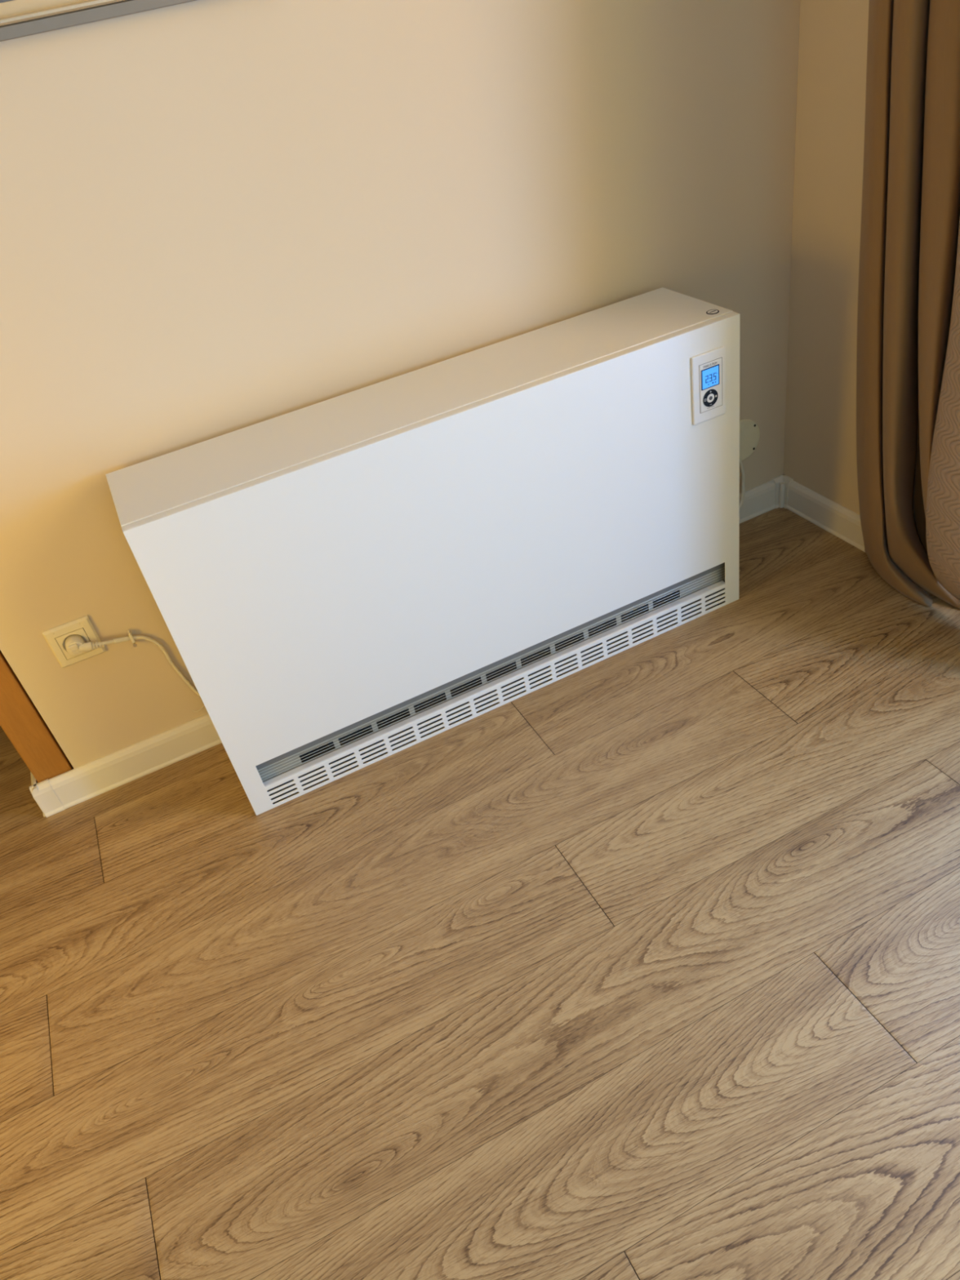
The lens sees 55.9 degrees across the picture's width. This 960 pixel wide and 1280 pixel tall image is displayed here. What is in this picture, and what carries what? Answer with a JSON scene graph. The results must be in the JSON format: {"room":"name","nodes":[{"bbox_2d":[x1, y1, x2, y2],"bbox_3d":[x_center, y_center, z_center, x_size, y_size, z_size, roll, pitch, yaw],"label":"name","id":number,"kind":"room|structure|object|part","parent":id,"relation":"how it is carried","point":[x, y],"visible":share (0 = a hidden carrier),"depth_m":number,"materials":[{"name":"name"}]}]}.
{"room":"living room","nodes":[
{"label":"living room","id":0,"kind":"room"},
{"bbox_2d":[0,0,800,768],"bbox_3d":[-0.149,-1.083,1.480,2.056,2.510,0.160,-23,38,-14],"label":"wall","id":1,"kind":"structure","parent":0,"point":[218,218],"depth_m":1.58,"materials":[{"name":"beige paint"}]},
{"bbox_2d":[41,615,106,667],"bbox_3d":[-0.771,0.005,1.723,0.086,0.086,0.011,-23,38,-14],"label":"wall socket","id":2,"kind":"object","parent":1,"relation":"attached to","point":[82,626],"visible":0.81,"depth_m":1.71,"materials":[{"name":"beige plastic"}]},
{"bbox_2d":[64,634,199,697],"bbox_3d":[-0.659,0.067,1.808,0.230,0.270,0.032,-23,38,-14],"label":"power cord","id":3,"kind":"object","parent":2,"relation":"attached to","point":[75,644],"visible":0.9,"depth_m":1.72,"materials":[{"name":"white plastic"}]},
{"bbox_2d":[112,635,128,644],"bbox_3d":[-0.694,0.000,1.748,0.010,0.020,0.030,24,50,38],"label":"cable sleeve","id":4,"kind":"object","parent":3,"relation":"attached to","point":[126,638],"visible":1,"depth_m":1.75,"materials":[{"name":"plastic"}]},
{"bbox_2d":[0,0,196,41],"bbox_3d":[-1.049,-1.035,0.893,1.520,0.884,0.025,-23,38,-14],"label":"picture frame","id":5,"kind":"object","parent":1,"relation":"attached to","point":[18,18],"visible":1,"depth_m":1.25,"materials":[{"name":"silver metal"}]},
{"bbox_2d":[0,0,13,3],"bbox_3d":[-1.050,-1.036,0.895,1.444,0.807,0.002,-23,38,-14],"label":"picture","id":6,"kind":"object","parent":5,"relation":"attached to","point":[1,1],"depth_m":1.23},
{"bbox_2d":[127,629,137,647],"bbox_3d":[-0.678,-0.004,1.764,0.007,0.032,0.019,-23,38,-14],"label":"clip","id":7,"kind":"object","parent":1,"relation":"attached to","point":[131,636],"visible":1,"depth_m":1.76,"materials":[{"name":"plastic"}]},
{"bbox_2d":[29,474,793,817],"bbox_3d":[-0.093,-0.062,2.143,1.903,0.078,0.179,-23,38,-14],"label":"baseboard","id":8,"kind":"structure","parent":1,"relation":"attached to","point":[54,795],"depth_m":1.91,"materials":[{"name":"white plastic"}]},
{"bbox_2d":[739,418,759,461],"bbox_3d":[0.633,-0.481,2.189,0.106,0.106,0.007,-23,38,-14],"label":"junction cover","id":9,"kind":"object","parent":1,"relation":"attached to","point":[749,432],"visible":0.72,"depth_m":2.19,"materials":[{"name":"white plastic"}]},
{"bbox_2d":[739,457,745,508],"bbox_3d":[0.612,-0.351,2.226,0.128,0.179,0.025,-35,42,-28],"label":"cable","id":10,"kind":"object","parent":9,"relation":"attached to","point":[743,474],"visible":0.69,"depth_m":2.25,"materials":[{"name":"white plastic"}]},
{"bbox_2d":[0,507,959,1279],"bbox_3d":[-0.879,1.748,0.071,5.704,0.030,7.050,-23,38,-14],"label":"floor","id":11,"kind":"structure","parent":0,"point":[642,962],"depth_m":1.39,"materials":[{"name":"brown laminate"}]},
{"bbox_2d":[105,287,739,815],"bbox_3d":[-0.030,-0.189,1.811,1.151,0.651,0.257,-23,38,-14],"label":"heater","id":12,"kind":"object","parent":11,"relation":"on","point":[340,583],"visible":1,"depth_m":1.66,"materials":[{"name":"white metal"}]},
{"bbox_3d":[-0.090,-0.448,1.630,1.151,0.006,0.228,-23,38,-14],"label":"lid","id":13,"kind":"part","parent":12,"relation":"part of","materials":[{"name":"white metal"}]},
{"bbox_2d":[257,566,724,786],"bbox_3d":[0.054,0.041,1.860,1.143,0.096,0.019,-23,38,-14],"label":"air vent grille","id":14,"kind":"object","parent":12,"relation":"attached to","point":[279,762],"depth_m":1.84,"materials":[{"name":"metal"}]},
{"bbox_2d":[266,580,724,803],"bbox_3d":[0.052,0.082,1.930,1.145,0.054,0.064,-23,38,-14],"label":"air vent grille","id":15,"kind":"object","parent":12,"relation":"on","point":[297,777],"depth_m":1.89,"materials":[{"name":"metal"}]},
{"bbox_3d":[0.434,-0.481,1.718,0.075,0.134,0.006,-23,38,-14],"label":"control panel","id":16,"kind":"part","parent":12,"relation":"part of","materials":[{"name":"white plastic"}]},
{"bbox_3d":[0.438,-0.482,1.715,0.050,0.094,0.001,-23,38,-14],"label":"plate","id":17,"kind":"part","parent":12,"relation":"part of","materials":[{"name":"white plastic"}]},
{"bbox_2d":[783,0,869,514],"bbox_3d":[1.868,-0.015,-0.494,0.250,2.510,5.600,-23,38,-14],"label":"wall","id":18,"kind":"structure","parent":0,"point":[820,435],"depth_m":1.89,"materials":[{"name":"beige paint"}]},
{"bbox_2d":[786,480,865,552],"bbox_3d":[0.870,-0.274,2.154,0.018,0.074,0.438,-23,38,-14],"label":"baseboard","id":19,"kind":"structure","parent":18,"relation":"attached to","point":[839,521],"depth_m":2.20,"materials":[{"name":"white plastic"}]},
{"bbox_3d":[-2.803,0.046,0.741,3.898,2.510,0.160,-23,38,-14],"label":"wall","id":20,"kind":"structure","parent":0,"visible":0},
{"bbox_2d":[0,650,74,782],"bbox_3d":[-1.065,-0.506,1.347,0.068,2.050,0.154,-23,38,-14],"label":"trim","id":21,"kind":"structure","parent":20,"relation":"attached to","point":[20,720],"depth_m":1.78,"materials":[{"name":"brown wood"}]},
{"bbox_3d":[-1.265,-0.285,-1.446,6.104,0.100,7.350,-23,38,-14],"label":"ceiling","id":22,"kind":"structure","parent":0,"visible":0},
{"bbox_2d":[856,0,959,608],"bbox_3d":[0.712,-1.061,1.215,0.137,2.477,0.688,-23,38,-14],"label":"curtain","id":23,"kind":"object","parent":22,"relation":"hanging from","point":[908,353],"visible":1,"depth_m":1.61,"materials":[{"name":"brown fabric"}]},
{"bbox_3d":[0.760,-1.012,1.115,0.137,2.452,0.446,-23,38,-14],"label":"patterned panel","id":24,"kind":"part","parent":23,"relation":"part of","materials":[{"name":"brown fabric"}]}
]}

